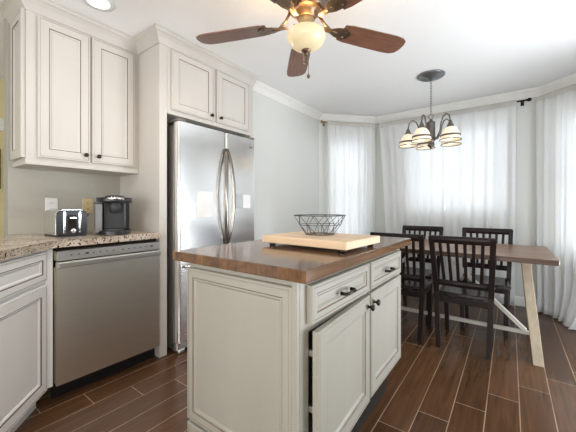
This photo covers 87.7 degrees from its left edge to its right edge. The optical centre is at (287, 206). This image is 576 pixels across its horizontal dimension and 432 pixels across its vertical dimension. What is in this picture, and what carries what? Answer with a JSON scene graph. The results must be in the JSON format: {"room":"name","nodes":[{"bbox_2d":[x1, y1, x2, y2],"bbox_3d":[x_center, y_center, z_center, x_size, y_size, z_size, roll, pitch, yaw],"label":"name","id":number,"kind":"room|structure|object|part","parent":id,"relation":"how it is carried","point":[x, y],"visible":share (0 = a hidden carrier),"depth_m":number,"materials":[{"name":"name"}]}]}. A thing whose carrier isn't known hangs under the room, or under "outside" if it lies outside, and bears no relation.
{"room":"kitchen","nodes":[
{"label":"kitchen","id":0,"kind":"room"},
{"bbox_2d":[0,79,3,237],"bbox_3d":[-2.995,-0.090,2.901,0.134,2.380,6.100,0,0,36],"label":"wall","id":1,"kind":"structure","parent":0,"point":[1,80],"depth_m":3.01,"materials":[{"name":"yellow paint"}]},
{"bbox_2d":[0,118,3,130],"bbox_3d":[-2.893,-0.820,2.949,0.039,0.120,0.140,0,0,36],"label":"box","id":2,"kind":"object","parent":1,"relation":"attached to","point":[1,120],"visible":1,"depth_m":2.98,"materials":[{"name":"white plastic"}]},
{"bbox_2d":[4,18,119,235],"bbox_3d":[-1.389,-0.090,2.696,0.120,2.380,1.698,0,0,36],"label":"wall","id":3,"kind":"structure","parent":0,"point":[26,191],"depth_m":2.09,"materials":[{"name":"beige paint"}]},
{"bbox_2d":[45,198,57,210],"bbox_3d":[-1.703,-0.007,2.162,0.009,0.116,0.074,0,0,36],"label":"outlet","id":4,"kind":"object","parent":3,"relation":"attached to","point":[50,203],"visible":0.7,"depth_m":2.16,"materials":[{"name":"white plastic"}]},
{"bbox_2d":[10,7,138,175],"bbox_3d":[-1.490,-0.767,2.155,0.360,1.015,0.702,0,0,36],"label":"upper cabinet","id":5,"kind":"object","parent":3,"relation":"attached to","point":[74,93],"visible":1,"depth_m":1.99,"materials":[{"name":"beige paint"}]},
{"bbox_3d":[-1.705,-0.752,1.889,0.262,0.900,0.020,0,0,36],"label":"panel","id":6,"kind":"part","parent":5,"relation":"part of","materials":[{"name":"beige paint"}]},
{"bbox_3d":[-1.458,-0.744,1.963,0.020,0.872,0.285,0,0,36],"label":"door","id":7,"kind":"part","parent":5,"relation":"part of","materials":[{"name":"beige paint"}]},
{"bbox_3d":[-1.503,-0.278,2.174,0.315,0.035,0.686,0,0,36],"label":"light rail","id":8,"kind":"part","parent":5,"relation":"part of","materials":[{"name":"beige paint"}]},
{"bbox_3d":[-1.277,-0.744,2.207,0.020,0.872,0.295,0,0,36],"label":"door","id":9,"kind":"part","parent":5,"relation":"part of","materials":[{"name":"beige paint"}]},
{"bbox_2d":[82,198,92,212],"bbox_3d":[-1.566,-0.008,2.347,0.009,0.116,0.074,0,0,36],"label":"outlet","id":10,"kind":"object","parent":3,"relation":"attached to","point":[87,204],"visible":0.98,"depth_m":2.34,"materials":[{"name":"beige plastic"}]},
{"bbox_2d":[253,91,318,239],"bbox_3d":[-0.253,-0.090,3.776,0.660,2.380,1.390,0,0,36],"label":"wall","id":11,"kind":"structure","parent":0,"point":[286,139],"depth_m":3.49,"materials":[{"name":"paint"}]},
{"bbox_2d":[0,0,575,116],"bbox_3d":[-0.769,-1.310,1.651,5.400,0.060,6.940,0,0,36],"label":"ceiling","id":12,"kind":"structure","parent":0,"point":[483,48],"depth_m":2.38,"materials":[{"name":"paint"}]},
{"bbox_2d":[83,0,114,11],"bbox_3d":[-1.180,-1.275,1.868,0.180,0.008,0.180,0,0,36],"label":"recessed light","id":13,"kind":"object","parent":12,"relation":"in","point":[101,5],"visible":1,"depth_m":1.89,"materials":[{"name":"white plastic"}]},
{"bbox_2d":[196,0,405,78],"bbox_3d":[0.083,-0.982,1.562,1.229,0.595,1.200,0,0,36],"label":"ceiling fan","id":14,"kind":"object","parent":12,"relation":"hanging from","point":[305,37],"visible":1,"depth_m":1.64,"materials":[{"name":"brown wood"}]},
{"bbox_3d":[-0.317,-0.977,1.709,0.425,0.006,0.144,0,9,15],"label":"blade","id":15,"kind":"part","parent":14,"relation":"part of","materials":[{"name":"brown wood"}]},
{"bbox_3d":[0.071,-0.977,2.028,0.144,0.006,0.425,-9,1,-3],"label":"blade","id":16,"kind":"part","parent":14,"relation":"part of","materials":[{"name":"brown wood"}]},
{"bbox_3d":[0.097,-0.885,1.602,0.204,0.099,0.204,0,0,36],"label":"lamp shade","id":17,"kind":"part","parent":14,"relation":"part of","materials":[{"name":"beige glass"}]},
{"bbox_3d":[0.369,-0.977,1.272,0.144,0.006,0.425,12,-7,-39],"label":"blade","id":18,"kind":"part","parent":14,"relation":"part of","materials":[{"name":"brown wood"}]},
{"bbox_3d":[0.494,-0.977,1.758,0.425,0.006,0.144,0,-9,-22],"label":"blade","id":19,"kind":"part","parent":14,"relation":"part of","materials":[{"name":"brown wood"}]},
{"bbox_2d":[398,69,461,149],"bbox_3d":[1.372,-0.918,2.910,0.571,0.721,0.576,0,0,36],"label":"chandelier","id":20,"kind":"object","parent":12,"relation":"hanging from","point":[424,136],"visible":1,"depth_m":2.85,"materials":[{"name":"white glass"}]},
{"bbox_3d":[1.205,-0.669,3.011,0.176,0.117,0.176,0,0,36],"label":"lamp shade","id":21,"kind":"part","parent":20,"relation":"part of","materials":[{"name":"beige glass"}]},
{"bbox_3d":[1.233,-0.669,2.768,0.176,0.117,0.176,0,0,36],"label":"lamp shade","id":22,"kind":"part","parent":20,"relation":"part of","materials":[{"name":"beige glass"}]},
{"bbox_3d":[1.295,-0.758,2.825,0.046,0.218,0.177,0,0,36],"label":"arm","id":23,"kind":"part","parent":20,"relation":"part of","materials":[{"name":"grey metal"}]},
{"bbox_3d":[1.428,-0.669,3.113,0.176,0.117,0.176,0,0,36],"label":"lamp shade","id":24,"kind":"part","parent":20,"relation":"part of","materials":[{"name":"beige glass"}]},
{"bbox_3d":[1.510,-0.758,2.923,0.180,0.218,0.013,0,0,-6],"label":"arm","id":25,"kind":"part","parent":20,"relation":"part of","materials":[{"name":"grey metal"}]},
{"bbox_3d":[1.438,-0.758,2.796,0.013,0.218,0.180,0,0,-24],"label":"arm","id":26,"kind":"part","parent":20,"relation":"part of","materials":[{"name":"grey metal"}]},
{"bbox_3d":[1.472,-0.669,2.720,0.176,0.117,0.176,0,0,36],"label":"lamp shade","id":27,"kind":"part","parent":20,"relation":"part of","materials":[{"name":"beige glass"}]},
{"bbox_3d":[1.593,-0.669,2.933,0.176,0.117,0.176,0,0,36],"label":"lamp shade","id":28,"kind":"part","parent":20,"relation":"part of","materials":[{"name":"beige glass"}]},
{"bbox_2d":[15,288,575,431],"bbox_3d":[-0.769,1.125,1.651,5.400,0.050,6.940,0,0,36],"label":"floor","id":29,"kind":"structure","parent":0,"point":[451,387],"depth_m":1.80,"materials":[{"name":"brown wood"}]},
{"bbox_2d":[0,248,52,431],"bbox_3d":[-1.335,0.663,1.135,0.350,0.871,1.072,0,0,-14],"label":"base cabinet","id":30,"kind":"object","parent":29,"relation":"on","point":[26,281],"visible":0.93,"depth_m":1.45,"materials":[{"name":"white paint"}]},
{"bbox_3d":[-1.205,0.320,1.176,0.020,0.160,0.920,0,0,-13],"label":"drawer","id":31,"kind":"part","parent":30,"relation":"part of","materials":[{"name":"white paint"}]},
{"bbox_2d":[0,230,160,260],"bbox_3d":[-1.434,0.206,1.552,0.918,0.040,1.971,0,0,6],"label":"countertop","id":32,"kind":"structure","parent":30,"relation":"on","point":[11,246],"depth_m":1.73,"materials":[{"name":"beige stone"}]},
{"bbox_2d":[43,209,86,236],"bbox_3d":[-1.449,0.100,1.958,0.272,0.172,0.168,0,0,36],"label":"toaster","id":33,"kind":"object","parent":32,"relation":"on","point":[56,222],"visible":1,"depth_m":1.89,"materials":[{"name":"silver metal"}]},
{"bbox_2d":[94,195,131,235],"bbox_3d":[-1.211,0.052,2.083,0.226,0.268,0.328,0,0,-33],"label":"coffee maker","id":34,"kind":"object","parent":32,"relation":"on","point":[111,212],"visible":1,"depth_m":2.01,"materials":[{"name":"black plastic"}]},
{"bbox_3d":[-1.306,0.075,2.065,0.044,0.198,0.208,0,0,-33],"label":"water tank","id":35,"kind":"part","parent":34,"relation":"part of","materials":[{"name":"plastic"}]},
{"bbox_3d":[-1.185,-0.073,2.052,0.120,0.018,0.120,0,0,-33],"label":"lid","id":36,"kind":"part","parent":34,"relation":"part of","materials":[{"name":"black plastic"}]},
{"bbox_3d":[-1.198,0.061,2.072,0.116,0.170,0.012,0,0,-33],"label":"plate","id":37,"kind":"part","parent":34,"relation":"part of","materials":[{"name":"black plastic"}]},
{"bbox_2d":[105,228,124,230],"bbox_3d":[-1.163,0.150,2.018,0.120,0.012,0.110,0,0,-33],"label":"drip tray","id":38,"kind":"object","parent":34,"relation":"on","point":[106,229],"depth_m":1.99,"materials":[{"name":"black plastic"}]},
{"bbox_3d":[-1.137,-0.053,1.978,0.129,0.026,0.072,0,0,-33],"label":"handle","id":39,"kind":"part","parent":34,"relation":"part of","materials":[{"name":"silver metal"}]},
{"bbox_2d":[48,239,160,398],"bbox_3d":[-1.339,0.664,2.086,0.626,0.868,0.622,0,0,36],"label":"dishwasher","id":40,"kind":"object","parent":29,"relation":"on","point":[106,297],"visible":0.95,"depth_m":1.87,"materials":[{"name":"silver metal"}]},
{"bbox_3d":[-1.126,0.276,1.929,0.050,0.055,0.610,0,0,36],"label":"control panel","id":41,"kind":"part","parent":40,"relation":"part of","materials":[{"name":"metal"}]},
{"bbox_3d":[-1.096,0.326,1.907,0.024,0.032,0.606,0,0,36],"label":"handle","id":42,"kind":"part","parent":40,"relation":"part of","materials":[{"name":"metal"}]},
{"bbox_2d":[120,43,252,357],"bbox_3d":[-0.867,-0.088,2.744,0.660,2.374,0.985,0,0,36],"label":"tall cabinet","id":43,"kind":"object","parent":29,"relation":"on","point":[172,84],"visible":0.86,"depth_m":2.31,"materials":[{"name":"beige paint"}]},
{"bbox_2d":[0,0,258,86],"bbox_3d":[-0.987,-1.237,2.297,1.872,0.084,0.430,0,0,-33],"label":"trim","id":44,"kind":"structure","parent":43,"relation":"attached to","point":[155,34],"depth_m":2.17,"materials":[{"name":"beige paint"}]},
{"bbox_3d":[-1.162,-0.088,2.388,0.609,2.374,0.060,0,0,36],"label":"panel","id":45,"kind":"part","parent":43,"relation":"part of","materials":[{"name":"beige paint"}]},
{"bbox_3d":[-0.755,-0.960,2.408,0.020,0.455,0.393,0,0,36],"label":"door","id":46,"kind":"part","parent":43,"relation":"part of","materials":[{"name":"beige paint"}]},
{"bbox_3d":[-0.501,-0.960,2.752,0.020,0.455,0.393,0,0,36],"label":"door","id":47,"kind":"part","parent":43,"relation":"part of","materials":[{"name":"beige paint"}]},
{"bbox_2d":[167,118,253,353],"bbox_3d":[-0.793,0.221,2.701,0.732,1.757,0.820,0,0,36],"label":"refrigerator","id":48,"kind":"object","parent":29,"relation":"on","point":[199,158],"visible":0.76,"depth_m":2.33,"materials":[{"name":"silver metal"}]},
{"bbox_3d":[-0.585,0.699,2.547,0.070,0.622,0.820,0,0,36],"label":"freezer drawer","id":49,"kind":"part","parent":48,"relation":"part of","materials":[{"name":"silver metal"}]},
{"bbox_3d":[-0.695,-0.128,2.399,0.070,1.015,0.450,0,0,36],"label":"door","id":50,"kind":"part","parent":48,"relation":"part of","materials":[{"name":"silver metal"}]},
{"bbox_2d":[197,191,212,217],"bbox_3d":[-0.659,-0.021,2.380,0.006,0.205,0.152,0,0,36],"label":"paper pad","id":51,"kind":"object","parent":48,"relation":"attached to","point":[204,199],"visible":1,"depth_m":2.37,"materials":[{"name":"white paper"}]},
{"bbox_3d":[-0.518,-0.090,2.523,0.036,0.811,0.091,0,0,-19],"label":"handle","id":52,"kind":"part","parent":48,"relation":"part of","materials":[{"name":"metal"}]},
{"bbox_3d":[-0.490,-0.090,2.560,0.091,0.811,0.036,0,0,2],"label":"handle","id":53,"kind":"part","parent":48,"relation":"part of","materials":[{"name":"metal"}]},
{"bbox_3d":[-0.449,-0.128,2.731,0.070,1.015,0.364,0,0,36],"label":"door","id":54,"kind":"part","parent":48,"relation":"part of","materials":[{"name":"silver metal"}]},
{"bbox_2d":[236,194,249,207],"bbox_3d":[-0.405,-0.052,2.721,0.009,0.125,0.182,0,0,36],"label":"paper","id":55,"kind":"object","parent":48,"relation":"attached to","point":[242,201],"visible":0.92,"depth_m":2.71,"materials":[{"name":"white paper"}]},
{"bbox_2d":[187,249,400,431],"bbox_3d":[0.140,0.663,1.480,0.608,0.872,1.054,0,0,36],"label":"base cabinet","id":56,"kind":"object","parent":29,"relation":"on","point":[265,354],"visible":0.97,"depth_m":1.09,"materials":[{"name":"beige paint"}]},
{"bbox_3d":[-0.198,0.986,1.086,0.532,0.205,0.018,0,0,36],"label":"panel","id":57,"kind":"part","parent":56,"relation":"part of","materials":[{"name":"beige paint"}]},
{"bbox_3d":[-0.198,0.558,1.086,0.532,0.620,0.018,0,0,36],"label":"panel","id":58,"kind":"part","parent":56,"relation":"part of","materials":[{"name":"beige paint"}]},
{"bbox_2d":[173,236,410,283],"bbox_3d":[0.124,0.206,1.536,0.675,0.040,1.155,0,0,36],"label":"countertop","id":59,"kind":"structure","parent":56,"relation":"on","point":[293,263],"depth_m":1.13,"materials":[{"name":"brown wood"}]},
{"bbox_2d":[262,231,379,252],"bbox_3d":[0.159,0.162,1.458,0.460,0.048,0.340,0,0,39],"label":"cutting board","id":60,"kind":"object","parent":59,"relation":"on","point":[342,242],"visible":0.99,"depth_m":1.34,"materials":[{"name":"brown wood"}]},
{"bbox_2d":[294,214,345,235],"bbox_3d":[0.158,0.088,1.500,0.261,0.097,0.261,0,0,36],"label":"wire bowl","id":61,"kind":"object","parent":60,"relation":"on","point":[298,215],"visible":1,"depth_m":1.47,"materials":[{"name":"black metal"}]},
{"bbox_3d":[0.024,0.663,0.923,0.020,0.870,0.018,0,0,36],"label":"corner post","id":62,"kind":"part","parent":56,"relation":"part of","materials":[{"name":"beige paint"}]},
{"bbox_3d":[0.211,0.310,1.142,0.020,0.125,0.482,0,0,36],"label":"drawer","id":63,"kind":"part","parent":56,"relation":"part of","materials":[{"name":"beige paint"}]},
{"bbox_3d":[0.221,0.625,1.136,0.020,0.470,0.482,0,0,34],"label":"door","id":64,"kind":"part","parent":56,"relation":"part of","materials":[{"name":"beige paint"}]},
{"bbox_3d":[0.234,0.318,1.126,0.036,0.016,0.095,0,0,36],"label":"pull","id":65,"kind":"part","parent":56,"relation":"part of","materials":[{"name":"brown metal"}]},
{"bbox_3d":[0.361,0.435,1.299,0.030,0.029,0.029,0,0,34],"label":"knob","id":66,"kind":"part","parent":56,"relation":"part of","materials":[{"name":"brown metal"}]},
{"bbox_3d":[0.404,0.432,1.361,0.030,0.029,0.029,0,0,36],"label":"knob","id":67,"kind":"part","parent":56,"relation":"part of","materials":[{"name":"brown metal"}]},
{"bbox_3d":[0.501,0.310,1.534,0.020,0.125,0.458,0,0,36],"label":"drawer","id":68,"kind":"part","parent":56,"relation":"part of","materials":[{"name":"beige paint"}]},
{"bbox_3d":[0.501,0.622,1.534,0.020,0.470,0.458,0,0,36],"label":"door","id":69,"kind":"part","parent":56,"relation":"part of","materials":[{"name":"beige paint"}]},
{"bbox_3d":[0.523,0.318,1.517,0.036,0.016,0.095,0,0,36],"label":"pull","id":70,"kind":"part","parent":56,"relation":"part of","materials":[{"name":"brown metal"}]},
{"bbox_2d":[370,232,432,342],"bbox_3d":[1.036,0.658,2.670,0.432,0.884,0.549,0,0,36],"label":"dining chair","id":71,"kind":"object","parent":29,"relation":"on","point":[413,282],"visible":0.51,"depth_m":2.45,"materials":[{"name":"black wood"}]},
{"bbox_3d":[0.886,0.244,2.467,0.422,0.056,0.046,0,0,36],"label":"rail","id":72,"kind":"part","parent":71,"relation":"part of","materials":[{"name":"black wood"}]},
{"bbox_3d":[0.942,0.588,2.542,0.347,0.045,0.043,0,0,36],"label":"rail","id":73,"kind":"part","parent":71,"relation":"part of","materials":[{"name":"black wood"}]},
{"bbox_3d":[1.083,0.684,2.733,0.396,0.022,0.392,0,0,36],"label":"seat","id":74,"kind":"part","parent":71,"relation":"part of","materials":[{"name":"black wood"}]},
{"bbox_3d":[1.066,0.663,2.406,0.059,0.872,0.151,0,0,29],"label":"leg","id":75,"kind":"part","parent":71,"relation":"part of","materials":[{"name":"black wood"}]},
{"bbox_3d":[1.306,0.897,2.759,0.042,0.405,0.044,0,0,36],"label":"leg","id":76,"kind":"part","parent":71,"relation":"part of","materials":[{"name":"black wood"}]},
{"bbox_2d":[399,225,443,319],"bbox_3d":[1.378,0.658,3.207,0.432,0.884,0.549,0,0,36],"label":"dining chair","id":77,"kind":"object","parent":29,"relation":"on","point":[428,272],"visible":0.47,"depth_m":3.32,"materials":[{"name":"black wood"}]},
{"bbox_3d":[1.348,0.663,3.470,0.059,0.872,0.151,0,0,29],"label":"leg","id":78,"kind":"part","parent":77,"relation":"part of","materials":[{"name":"black wood"}]},
{"bbox_3d":[1.331,0.684,3.144,0.396,0.022,0.392,0,0,36],"label":"seat","id":79,"kind":"part","parent":77,"relation":"part of","materials":[{"name":"black wood"}]},
{"bbox_3d":[1.472,0.588,3.335,0.347,0.045,0.043,0,0,36],"label":"rail","id":80,"kind":"part","parent":77,"relation":"part of","materials":[{"name":"black wood"}]},
{"bbox_3d":[1.528,0.244,3.409,0.422,0.056,0.046,0,0,36],"label":"rail","id":81,"kind":"part","parent":77,"relation":"part of","materials":[{"name":"black wood"}]},
{"bbox_3d":[1.371,0.897,2.922,0.042,0.405,0.044,0,0,36],"label":"leg","id":82,"kind":"part","parent":77,"relation":"part of","materials":[{"name":"black wood"}]},
{"bbox_3d":[1.638,0.663,3.256,0.059,0.872,0.151,0,0,44],"label":"leg","id":83,"kind":"part","parent":77,"relation":"part of","materials":[{"name":"black wood"}]},
{"bbox_2d":[428,235,496,360],"bbox_3d":[1.410,0.658,2.393,0.432,0.884,0.549,0,0,36],"label":"dining chair","id":84,"kind":"object","parent":29,"relation":"on","point":[449,288],"visible":1,"depth_m":2.25,"materials":[{"name":"black wood"}]},
{"bbox_3d":[1.150,0.663,2.344,0.059,0.872,0.151,0,0,44],"label":"leg","id":85,"kind":"part","parent":84,"relation":"part of","materials":[{"name":"black wood"}]},
{"bbox_3d":[1.417,0.897,2.678,0.042,0.405,0.044,0,0,36],"label":"leg","id":86,"kind":"part","parent":84,"relation":"part of","materials":[{"name":"black wood"}]},
{"bbox_3d":[1.260,0.244,2.191,0.422,0.056,0.046,0,0,36],"label":"rail","id":87,"kind":"part","parent":84,"relation":"part of","materials":[{"name":"black wood"}]},
{"bbox_3d":[1.315,0.588,2.265,0.347,0.045,0.043,0,0,36],"label":"rail","id":88,"kind":"part","parent":84,"relation":"part of","materials":[{"name":"black wood"}]},
{"bbox_3d":[1.457,0.684,2.456,0.396,0.022,0.392,0,0,36],"label":"seat","id":89,"kind":"part","parent":84,"relation":"part of","materials":[{"name":"black wood"}]},
{"bbox_3d":[1.442,0.663,2.130,0.068,0.872,0.145,0,0,36],"label":"leg","id":90,"kind":"part","parent":84,"relation":"part of","materials":[{"name":"black wood"}]},
{"bbox_2d":[401,239,559,366],"bbox_3d":[1.350,0.727,2.858,1.760,0.745,0.880,0,0,36],"label":"dining table","id":91,"kind":"object","parent":29,"relation":"on","point":[527,255],"visible":0.48,"depth_m":2.33,"materials":[{"name":"brown wood"}]},
{"bbox_3d":[2.070,0.760,2.580,0.423,0.678,0.075,0,0,-43],"label":"leg","id":92,"kind":"part","parent":91,"relation":"part of","materials":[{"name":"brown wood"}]},
{"bbox_3d":[1.826,0.760,2.250,0.121,0.678,0.408,0,0,36],"label":"leg","id":93,"kind":"part","parent":91,"relation":"part of","materials":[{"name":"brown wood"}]},
{"bbox_2d":[460,227,512,336],"bbox_3d":[1.868,0.658,2.844,0.432,0.884,0.549,0,0,36],"label":"dining chair","id":94,"kind":"object","parent":29,"relation":"on","point":[502,285],"visible":0.63,"depth_m":2.88,"materials":[{"name":"black wood"}]},
{"bbox_3d":[1.598,0.897,2.755,0.042,0.405,0.044,0,0,36],"label":"leg","id":95,"kind":"part","parent":94,"relation":"part of","materials":[{"name":"black wood"}]},
{"bbox_3d":[1.839,0.663,3.107,0.059,0.872,0.151,0,0,29],"label":"leg","id":96,"kind":"part","parent":94,"relation":"part of","materials":[{"name":"black wood"}]},
{"bbox_3d":[1.821,0.684,2.781,0.396,0.022,0.392,0,0,36],"label":"seat","id":97,"kind":"part","parent":94,"relation":"part of","materials":[{"name":"black wood"}]},
{"bbox_3d":[1.963,0.588,2.972,0.347,0.045,0.043,0,0,36],"label":"rail","id":98,"kind":"part","parent":94,"relation":"part of","materials":[{"name":"black wood"}]},
{"bbox_3d":[2.018,0.244,3.047,0.422,0.056,0.046,0,0,36],"label":"rail","id":99,"kind":"part","parent":94,"relation":"part of","materials":[{"name":"black wood"}]},
{"bbox_3d":[1.862,0.897,2.560,0.042,0.405,0.044,0,0,36],"label":"leg","id":100,"kind":"part","parent":94,"relation":"part of","materials":[{"name":"black wood"}]},
{"bbox_3d":[2.129,0.663,2.893,0.059,0.872,0.151,0,0,44],"label":"leg","id":101,"kind":"part","parent":94,"relation":"part of","materials":[{"name":"black wood"}]},
{"bbox_2d":[319,120,327,231],"bbox_3d":[0.828,-0.090,4.288,0.850,2.380,0.120,0,0,-12],"label":"wall","id":102,"kind":"structure","parent":0,"point":[323,152],"depth_m":4.15,"materials":[{"name":"paint"}]},
{"bbox_2d":[253,73,575,123],"bbox_3d":[0.083,-1.237,1.071,3.100,0.084,6.620,0,0,36],"label":"trim","id":103,"kind":"structure","parent":102,"relation":"attached to","point":[259,87],"depth_m":3.58,"materials":[{"name":"paint"}]},
{"bbox_2d":[375,97,536,298],"bbox_3d":[2.031,-0.090,3.821,1.840,2.380,0.120,0,0,36],"label":"wall","id":104,"kind":"structure","parent":0,"point":[525,216],"depth_m":3.32,"materials":[{"name":"paint"}]},
{"bbox_2d":[378,98,531,124],"bbox_3d":[1.955,-1.153,3.736,1.678,0.065,0.105,0,0,36],"label":"curtain rod","id":105,"kind":"object","parent":104,"relation":"attached to","point":[528,99],"visible":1,"depth_m":3.26,"materials":[{"name":"black metal"}]},
{"bbox_2d":[379,112,444,293],"bbox_3d":[1.607,-0.043,3.955,0.829,2.261,0.049,0,0,36],"label":"sheer curtain","id":106,"kind":"object","parent":105,"relation":"hanging from","point":[413,179],"visible":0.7,"depth_m":3.94,"materials":[{"name":"white fabric"}]},
{"bbox_2d":[444,100,516,305],"bbox_3d":[2.223,-0.043,3.501,0.711,2.261,0.047,0,0,36],"label":"sheer curtain","id":107,"kind":"object","parent":105,"relation":"hanging from","point":[480,172],"visible":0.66,"depth_m":3.47,"materials":[{"name":"white fabric"}]},
{"bbox_2d":[515,296,536,306],"bbox_3d":[1.859,1.046,3.470,3.100,0.103,0.649,0,0,36],"label":"baseboard","id":108,"kind":"structure","parent":104,"relation":"attached to","point":[519,301],"depth_m":3.33,"materials":[{"name":"paint"}]},
{"bbox_3d":[2.891,-0.090,2.781,0.120,2.380,0.935,0,0,-12],"label":"wall","id":109,"kind":"structure","parent":0,"visible":0},
{"label":"curtain rod","id":110,"kind":"object","parent":109,"relation":"attached to","visible":0},
{"bbox_2d":[535,83,575,329],"bbox_3d":[2.633,-0.041,2.774,0.311,2.264,0.840,0,0,-12],"label":"sheer curtain","id":111,"kind":"object","parent":110,"relation":"hanging from","point":[555,110],"visible":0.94,"depth_m":2.98,"materials":[{"name":"white fabric"}]},
{"bbox_3d":[0.824,-1.153,4.171,0.808,0.065,0.105,0,0,-12],"label":"curtain rod","id":112,"kind":"object","parent":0,"visible":0},
{"bbox_2d":[327,121,374,234],"bbox_3d":[0.878,-0.043,4.151,0.711,2.261,0.059,0,0,-12],"label":"sheer curtain","id":113,"kind":"object","parent":112,"relation":"hanging from","point":[350,145],"visible":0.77,"depth_m":4.15,"materials":[{"name":"white fabric"}]}
]}

